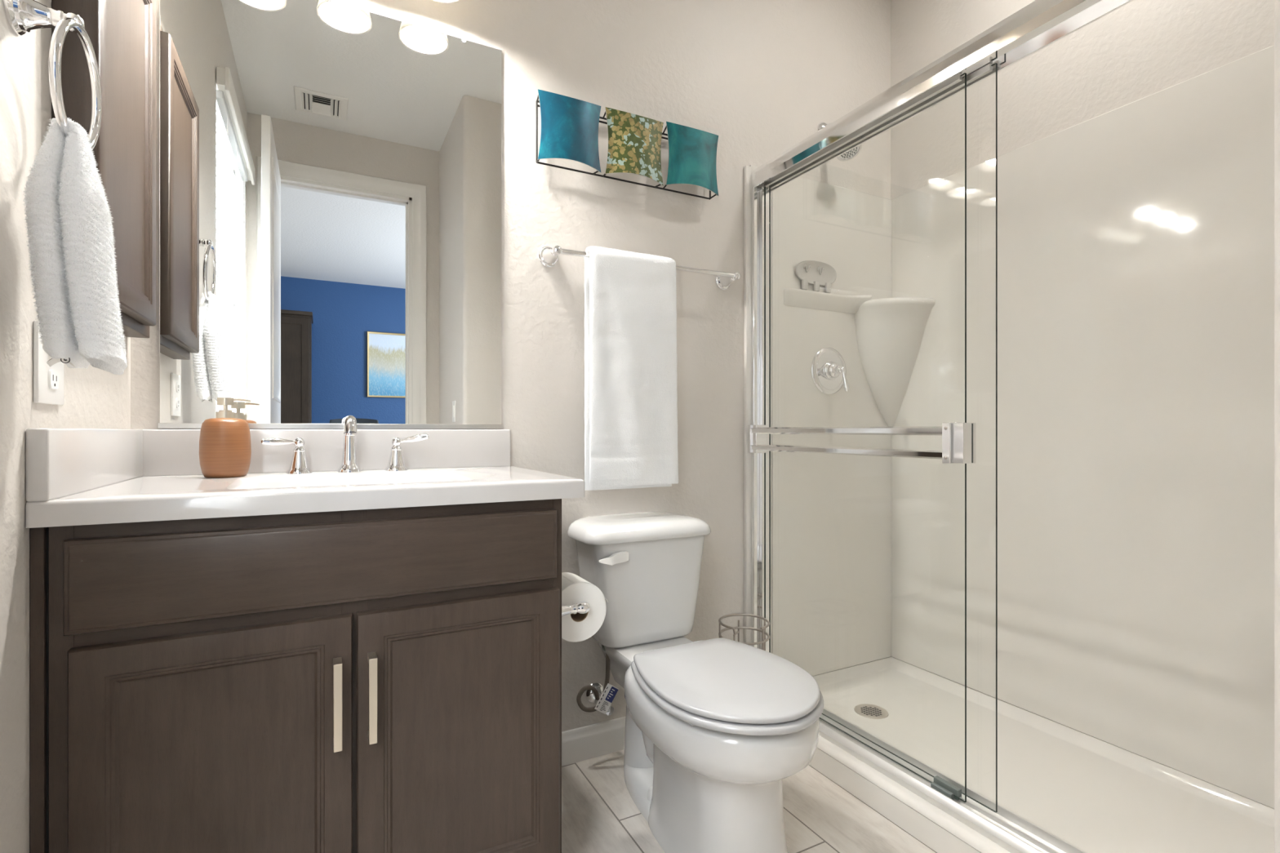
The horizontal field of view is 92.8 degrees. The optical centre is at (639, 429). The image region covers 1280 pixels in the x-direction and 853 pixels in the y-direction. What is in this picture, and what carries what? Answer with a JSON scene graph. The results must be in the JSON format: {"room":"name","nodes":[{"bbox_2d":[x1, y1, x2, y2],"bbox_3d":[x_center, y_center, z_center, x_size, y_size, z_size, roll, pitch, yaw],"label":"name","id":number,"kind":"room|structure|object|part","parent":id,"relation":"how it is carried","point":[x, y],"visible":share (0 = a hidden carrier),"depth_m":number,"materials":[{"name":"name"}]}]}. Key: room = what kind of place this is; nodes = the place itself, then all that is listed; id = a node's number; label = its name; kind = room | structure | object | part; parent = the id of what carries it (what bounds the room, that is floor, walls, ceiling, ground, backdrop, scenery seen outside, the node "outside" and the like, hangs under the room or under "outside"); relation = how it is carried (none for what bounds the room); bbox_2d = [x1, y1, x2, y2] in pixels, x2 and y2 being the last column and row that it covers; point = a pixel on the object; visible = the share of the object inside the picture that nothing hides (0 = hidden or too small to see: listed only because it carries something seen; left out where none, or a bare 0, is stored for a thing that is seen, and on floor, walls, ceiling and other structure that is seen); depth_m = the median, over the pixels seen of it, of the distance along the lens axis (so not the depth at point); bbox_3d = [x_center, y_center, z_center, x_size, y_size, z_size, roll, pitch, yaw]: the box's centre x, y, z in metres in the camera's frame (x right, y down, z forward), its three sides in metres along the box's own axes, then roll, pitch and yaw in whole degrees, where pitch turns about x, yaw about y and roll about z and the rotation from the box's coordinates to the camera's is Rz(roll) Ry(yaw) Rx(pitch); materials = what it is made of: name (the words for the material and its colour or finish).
{"room":"bathroom","nodes":[
{"label":"bathroom","id":0,"kind":"room"},
{"bbox_2d":[0,0,130,852],"bbox_3d":[-0.603,-0.399,0.252,0.104,2.743,2.355,0,0,-28],"label":"wall","id":1,"kind":"structure","parent":0,"point":[94,397],"depth_m":0.83,"materials":[{"name":"grey paint"}]},
{"bbox_2d":[33,320,63,404],"bbox_3d":[-0.887,-0.098,0.918,0.010,0.118,0.099,0,0,-28],"label":"electrical outlet","id":2,"kind":"object","parent":1,"relation":"attached to","point":[48,382],"visible":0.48,"depth_m":0.90,"materials":[{"name":"white plastic"}]},
{"bbox_2d":[48,369,58,389],"bbox_3d":[-0.885,-0.076,0.919,0.004,0.028,0.032,0,0,-28],"label":"receptacle","id":3,"kind":"object","parent":2,"relation":"attached to","point":[53,375],"depth_m":0.92,"materials":[{"name":"grey plastic"}]},
{"bbox_2d":[3,0,102,149],"bbox_3d":[-0.806,-0.491,0.834,0.076,0.206,0.172,0,0,-28],"label":"towel ring","id":4,"kind":"object","parent":1,"relation":"attached to","point":[23,16],"visible":0.89,"depth_m":0.81,"materials":[{"name":"silver metal"}]},
{"bbox_3d":[-0.807,-0.564,0.833,0.073,0.060,0.060,0,0,-28],"label":"wall post","id":5,"kind":"part","parent":4,"relation":"part of","materials":[{"name":"silver metal"}]},
{"bbox_2d":[22,117,127,374],"bbox_3d":[-0.778,-0.251,0.848,0.103,0.339,0.121,0,0,-28],"label":"hand towel","id":6,"kind":"object","parent":4,"relation":"hanging from","point":[71,252],"visible":1,"depth_m":0.81,"materials":[{"name":"white fabric"}]},
{"bbox_2d":[47,357,70,363],"bbox_3d":[-0.775,-0.094,0.812,0.025,0.010,0.003,0,0,-25],"label":"print","id":7,"kind":"object","parent":6,"relation":"on","point":[55,360],"depth_m":0.81,"materials":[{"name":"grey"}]},
{"bbox_2d":[51,0,155,337],"bbox_3d":[-0.966,-0.565,1.122,0.059,0.735,0.416,0,0,-28],"label":"medicine cabinet","id":8,"kind":"object","parent":1,"relation":"attached to","point":[122,33],"visible":0.7,"depth_m":1.11,"materials":[{"name":"brown wood"}]},
{"bbox_3d":[-0.938,-0.565,1.112,0.020,0.694,0.372,0,0,-28],"label":"door","id":9,"kind":"part","parent":8,"relation":"part of","materials":[{"name":"brown wood"}]},
{"bbox_3d":[-0.941,-0.565,1.110,0.007,0.588,0.266,0,0,-28],"label":"panel","id":10,"kind":"part","parent":8,"relation":"part of","materials":[{"name":"brown wood"}]},
{"bbox_2d":[130,0,890,732],"bbox_3d":[-0.079,-0.399,1.911,2.570,2.743,0.100,0,0,-28],"label":"wall","id":11,"kind":"structure","parent":0,"point":[761,77],"depth_m":1.92,"materials":[{"name":"grey paint"}]},
{"bbox_2d":[142,429,510,476],"bbox_3d":[-0.721,0.050,1.507,0.810,0.102,0.020,0,0,-28],"label":"backsplash","id":12,"kind":"structure","parent":11,"relation":"attached to","point":[166,452],"depth_m":1.49,"materials":[{"name":"grey stone"}]},
{"bbox_2d":[157,0,502,429],"bbox_3d":[-0.719,-0.534,1.514,0.763,1.062,0.010,0,0,-28],"label":"wall mirror","id":13,"kind":"object","parent":11,"relation":"attached to","point":[331,171],"visible":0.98,"depth_m":1.49,"materials":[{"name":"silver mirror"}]},
{"bbox_2d":[433,0,458,2],"bbox_3d":[-0.685,-1.198,1.428,0.532,0.209,0.194,0,0,-28],"label":"vanity light","id":14,"kind":"object","parent":11,"relation":"attached to","point":[440,1],"visible":1,"depth_m":1.55,"materials":[{"name":"white glass"}]},
{"bbox_2d":[561,716,625,766],"bbox_3d":[-0.028,0.926,1.873,0.822,0.093,0.014,0,0,-28],"label":"baseboard","id":15,"kind":"structure","parent":11,"relation":"attached to","point":[601,739],"depth_m":1.81,"materials":[{"name":"white"}]},
{"bbox_2d":[576,644,618,715],"bbox_3d":[-0.130,0.714,1.761,0.118,0.232,0.118,0,0,-28],"label":"water supply valve","id":16,"kind":"object","parent":11,"relation":"attached to","point":[603,696],"visible":0.95,"depth_m":1.73,"materials":[{"name":"silver metal"}]},
{"bbox_2d":[596,687,608,711],"bbox_3d":[-0.105,0.759,1.714,0.035,0.065,0.004,0,0,-28],"label":"tag","id":17,"kind":"object","parent":16,"relation":"attached to","point":[602,704],"depth_m":1.72,"materials":[{"name":"grey paper"}]},
{"bbox_3d":[-0.092,0.809,1.776,0.032,0.042,0.024,0,0,-28],"label":"valve knob","id":18,"kind":"part","parent":16,"relation":"part of","materials":[{"name":"silver metal"}]},
{"bbox_2d":[536,88,718,199],"bbox_3d":[-0.019,-0.850,1.835,0.606,0.201,0.060,0,0,-28],"label":"wall art","id":19,"kind":"object","parent":11,"relation":"attached to","point":[569,130],"visible":1,"depth_m":1.79,"materials":[{"name":"teal metal"}]},
{"bbox_3d":[-0.194,-0.846,1.722,0.192,0.194,0.022,0,0,-28],"label":"panel","id":20,"kind":"part","parent":19,"relation":"part of","materials":[{"name":"teal ceramic"}]},
{"bbox_3d":[-0.011,-0.847,1.818,0.196,0.195,0.022,0,0,-28],"label":"panel","id":21,"kind":"part","parent":19,"relation":"part of","materials":[{"name":"tile"}]},
{"bbox_3d":[0.171,-0.853,1.913,0.196,0.195,0.022,0,0,-28],"label":"panel","id":22,"kind":"part","parent":19,"relation":"part of","materials":[{"name":"green ceramic"}]},
{"bbox_2d":[537,245,740,289],"bbox_3d":[0.027,-0.499,1.861,0.672,0.060,0.086,0,0,-28],"label":"towel bar","id":23,"kind":"object","parent":11,"relation":"attached to","point":[548,255],"visible":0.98,"depth_m":1.76,"materials":[{"name":"silver metal"}]},
{"bbox_3d":[-0.245,-0.499,1.720,0.060,0.060,0.086,0,0,-28],"label":"wall post","id":24,"kind":"part","parent":23,"relation":"part of","materials":[{"name":"silver metal"}]},
{"bbox_2d":[584,245,678,490],"bbox_3d":[-0.021,-0.177,1.801,0.295,0.702,0.064,0,0,-28],"label":"bath towel","id":25,"kind":"object","parent":23,"relation":"hanging from","point":[631,375],"visible":1,"depth_m":1.77,"materials":[{"name":"white fabric"}]},
{"bbox_3d":[0.040,-0.499,1.835,0.612,0.015,0.015,0,0,-28],"label":"rod","id":26,"kind":"part","parent":23,"relation":"part of","materials":[{"name":"silver metal"}]},
{"bbox_3d":[0.298,-0.499,2.003,0.060,0.060,0.086,0,0,-28],"label":"wall post","id":27,"kind":"part","parent":23,"relation":"part of","materials":[{"name":"silver metal"}]},
{"bbox_2d":[817,121,861,160],"bbox_3d":[0.715,-1.048,2.177,0.090,0.176,0.163,0,0,-28],"label":"shower","id":28,"kind":"object","parent":11,"relation":"attached to","point":[851,153],"visible":0.33,"depth_m":2.16,"materials":[{"name":"silver metal"}]},
{"bbox_2d":[561,749,937,852],"bbox_3d":[0.494,0.998,0.814,2.570,0.050,2.575,0,0,-28],"label":"floor","id":29,"kind":"structure","parent":0,"point":[599,813],"depth_m":1.52,"materials":[{"name":"beige tile"}]},
{"bbox_2d":[29,498,561,852],"bbox_3d":[-0.617,0.555,1.250,0.796,0.836,0.566,0,0,-28],"label":"vanity cabinet","id":30,"kind":"object","parent":29,"relation":"on","point":[378,680],"visible":0.93,"depth_m":1.00,"materials":[{"name":"brown wood"}]},
{"bbox_3d":[-0.656,0.582,0.959,0.368,0.532,0.020,0,0,-28],"label":"door","id":31,"kind":"part","parent":30,"relation":"part of","materials":[{"name":"brown wood"}]},
{"bbox_3d":[-0.657,0.582,0.962,0.256,0.420,0.008,0,0,-28],"label":"panel","id":32,"kind":"part","parent":30,"relation":"part of","materials":[{"name":"brown wood"}]},
{"bbox_2d":[25,428,584,528],"bbox_3d":[-0.606,0.105,1.277,0.840,0.216,0.534,0,0,-28],"label":"countertop","id":33,"kind":"structure","parent":30,"relation":"on","point":[75,477],"depth_m":1.14,"materials":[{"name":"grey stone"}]},
{"bbox_2d":[199,397,251,478],"bbox_3d":[-0.884,0.015,1.300,0.092,0.169,0.092,0,0,-28],"label":"soap dispenser","id":34,"kind":"object","parent":33,"relation":"on","point":[224,439],"visible":1,"depth_m":1.27,"materials":[{"name":"orange ceramic"}]},
{"bbox_2d":[260,415,429,474],"bbox_3d":[-0.688,0.032,1.444,0.361,0.135,0.107,0,0,-28],"label":"faucet","id":35,"kind":"object","parent":33,"relation":"on","point":[299,464],"visible":1,"depth_m":1.45,"materials":[{"name":"silver metal"}]},
{"bbox_3d":[-0.822,0.027,1.385,0.068,0.018,0.018,0,0,-41],"label":"lever","id":36,"kind":"part","parent":35,"relation":"part of","materials":[{"name":"silver metal"}]},
{"bbox_3d":[-0.790,0.059,1.415,0.053,0.082,0.053,0,0,-28],"label":"handle","id":37,"kind":"part","parent":35,"relation":"part of","materials":[{"name":"silver metal"}]},
{"bbox_3d":[-0.686,0.032,1.442,0.053,0.135,0.101,0,0,-28],"label":"spout","id":38,"kind":"part","parent":35,"relation":"part of","materials":[{"name":"silver metal"}]},
{"bbox_3d":[-0.604,0.059,1.512,0.053,0.082,0.053,0,0,-28],"label":"handle","id":39,"kind":"part","parent":35,"relation":"part of","materials":[{"name":"silver metal"}]},
{"bbox_3d":[-0.563,0.021,1.522,0.068,0.024,0.018,0,0,-11],"label":"lever","id":40,"kind":"part","parent":35,"relation":"part of","materials":[{"name":"silver metal"}]},
{"bbox_3d":[-0.495,0.226,1.044,0.741,0.136,0.020,0,0,-28],"label":"drawer","id":41,"kind":"part","parent":30,"relation":"part of","materials":[{"name":"brown wood"}]},
{"bbox_3d":[-0.502,0.304,1.063,0.731,0.047,0.018,0,0,-28],"label":"rail","id":42,"kind":"part","parent":30,"relation":"part of","materials":[{"name":"brown wood"}]},
{"bbox_3d":[-0.502,0.153,1.063,0.731,0.030,0.018,0,0,-28],"label":"rail","id":43,"kind":"part","parent":30,"relation":"part of","materials":[{"name":"brown wood"}]},
{"bbox_3d":[-0.501,0.455,1.011,0.013,0.143,0.035,0,0,-28],"label":"handle","id":44,"kind":"part","parent":30,"relation":"part of","materials":[{"name":"silver metal"}]},
{"bbox_3d":[-0.454,0.455,1.035,0.013,0.143,0.035,0,0,-28],"label":"handle","id":45,"kind":"part","parent":30,"relation":"part of","materials":[{"name":"silver metal"}]},
{"bbox_3d":[-0.325,0.582,1.133,0.366,0.532,0.020,0,0,-28],"label":"door","id":46,"kind":"part","parent":30,"relation":"part of","materials":[{"name":"brown wood"}]},
{"bbox_3d":[-0.326,0.582,1.135,0.254,0.420,0.008,0,0,-28],"label":"panel","id":47,"kind":"part","parent":30,"relation":"part of","materials":[{"name":"brown wood"}]},
{"bbox_2d":[561,600,589,617],"bbox_3d":[-0.187,0.391,1.390,0.094,0.052,0.192,0,0,-28],"label":"toilet paper holder","id":48,"kind":"object","parent":30,"relation":"attached to","point":[581,607],"visible":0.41,"depth_m":1.33,"materials":[{"name":"silver metal"}]},
{"bbox_2d":[561,572,608,642],"bbox_3d":[-0.157,0.405,1.402,0.137,0.133,0.106,0,0,-28],"label":"toilet paper roll","id":49,"kind":"object","parent":48,"relation":"on","point":[575,628],"visible":0.59,"depth_m":1.36,"materials":[{"name":"white paper"}]},
{"bbox_2d":[567,511,823,852],"bbox_3d":[0.125,0.615,1.530,0.400,0.716,0.786,0,0,-28],"label":"toilet","id":50,"kind":"object","parent":29,"relation":"on","point":[715,728],"visible":0.99,"depth_m":1.38,"materials":[{"name":"white ceramic"}]},
{"bbox_3d":[-0.068,0.342,1.621,0.089,0.029,0.021,0,0,-37],"label":"flush lever","id":51,"kind":"part","parent":50,"relation":"part of","materials":[{"name":"white plastic"}]},
{"bbox_3d":[-0.005,0.281,1.779,0.400,0.048,0.224,0,0,-28],"label":"tank lid","id":52,"kind":"part","parent":50,"relation":"part of","materials":[{"name":"white ceramic"}]},
{"bbox_3d":[0.002,0.451,1.776,0.362,0.292,0.182,0,0,-28],"label":"tank","id":53,"kind":"part","parent":50,"relation":"part of","materials":[{"name":"white ceramic"}]},
{"bbox_3d":[0.178,0.786,1.430,0.372,0.374,0.531,0,0,-28],"label":"bowl","id":54,"kind":"part","parent":50,"relation":"part of","materials":[{"name":"white ceramic"}]},
{"bbox_3d":[0.202,0.560,1.384,0.364,0.018,0.438,0,0,-28],"label":"seat lid","id":55,"kind":"part","parent":50,"relation":"part of","materials":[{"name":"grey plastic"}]},
{"bbox_3d":[0.203,0.581,1.383,0.374,0.016,0.453,0,0,-28],"label":"seat","id":56,"kind":"part","parent":50,"relation":"part of","materials":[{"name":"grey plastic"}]},
{"bbox_2d":[718,613,769,650],"bbox_3d":[0.324,0.782,1.896,0.157,0.380,0.157,0,0,-28],"label":"stand","id":57,"kind":"object","parent":29,"relation":"on","point":[764,641],"visible":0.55,"depth_m":1.91,"materials":[{"name":"silver metal"}]},
{"bbox_2d":[808,657,1274,852],"bbox_3d":[1.029,0.932,1.545,0.744,0.082,1.574,0,0,-28],"label":"shower pan","id":58,"kind":"object","parent":29,"relation":"on","point":[1095,795],"visible":0.68,"depth_m":1.62,"materials":[{"name":"white plastic"}]},
{"bbox_2d":[743,44,1274,808],"bbox_3d":[1.038,-0.007,1.550,0.722,1.800,1.574,0,0,-28],"label":"shower surround","id":59,"kind":"object","parent":58,"relation":"on","point":[1135,239],"visible":0.8,"depth_m":1.85,"materials":[{"name":"white plastic"}]},
{"bbox_2d":[795,260,836,293],"bbox_3d":[0.637,-0.555,2.203,0.196,0.108,0.017,0,0,-28],"label":"soap dish","id":60,"kind":"object","parent":59,"relation":"on","point":[818,273],"visible":1,"depth_m":2.20,"materials":[{"name":"white ceramic"}]},
{"bbox_3d":[0.677,-0.007,2.240,0.722,1.800,0.016,0,0,-28],"label":"panel","id":61,"kind":"part","parent":59,"relation":"part of","materials":[{"name":"white plastic"}]},
{"bbox_2d":[810,347,848,394],"bbox_3d":[0.715,-0.217,2.205,0.172,0.172,0.088,0,0,-28],"label":"shower valve","id":62,"kind":"object","parent":59,"relation":"attached to","point":[828,371],"visible":1,"depth_m":2.22,"materials":[{"name":"silver metal"}]},
{"bbox_3d":[0.731,-0.182,2.180,0.033,0.091,0.021,0,0,35],"label":"lever","id":63,"kind":"part","parent":62,"relation":"part of","materials":[{"name":"silver metal"}]},
{"bbox_2d":[854,297,935,426],"bbox_3d":[0.942,-0.239,2.264,0.208,0.485,0.196,0,0,-28],"label":"corner shelf","id":64,"kind":"object","parent":59,"relation":"attached to","point":[895,337],"depth_m":2.28,"materials":[{"name":"white plastic"}]},
{"bbox_2d":[890,0,1274,199],"bbox_3d":[1.432,-0.399,1.685,0.100,2.743,1.700,0,0,-28],"label":"wall","id":65,"kind":"structure","parent":0,"point":[1140,49],"depth_m":1.90,"materials":[{"name":"grey paint"}]},
{"bbox_2d":[1274,0,1279,852],"bbox_3d":[1.268,-0.399,0.450,1.336,2.743,0.972,0,0,-28],"label":"wall","id":66,"kind":"structure","parent":0,"point":[1277,2],"depth_m":0.72,"materials":[{"name":"grey paint"}]},
{"bbox_2d":[751,0,1133,852],"bbox_3d":[0.769,-0.002,1.409,0.092,1.786,1.548,0,0,-28],"label":"shower door frame","id":67,"kind":"object","parent":66,"relation":"attached to","point":[1040,24],"visible":0.67,"depth_m":1.55,"materials":[{"name":"silver metal"}]},
{"bbox_2d":[747,72,976,802],"bbox_3d":[0.570,0.015,1.727,0.065,1.707,0.774,0,0,-28],"label":"shower door","id":68,"kind":"structure","parent":67,"relation":"in","point":[958,439],"depth_m":1.57,"materials":[{"name":"clear glass"}]},
{"bbox_3d":[0.590,-0.831,1.747,0.011,0.015,0.710,0,0,-28],"label":"hanger rail","id":69,"kind":"part","parent":68,"relation":"part of","materials":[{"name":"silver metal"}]},
{"bbox_2d":[768,62,997,813],"bbox_3d":[0.626,0.015,1.733,0.011,1.706,0.789,0,0,-28],"label":"shower door","id":70,"kind":"structure","parent":67,"relation":"in","point":[987,68],"depth_m":1.53,"materials":[{"name":"clear glass"}]},
{"bbox_3d":[0.625,-0.831,1.736,0.011,0.015,0.773,0,0,-28],"label":"hanger rail","id":71,"kind":"part","parent":70,"relation":"part of","materials":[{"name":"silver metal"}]}
]}

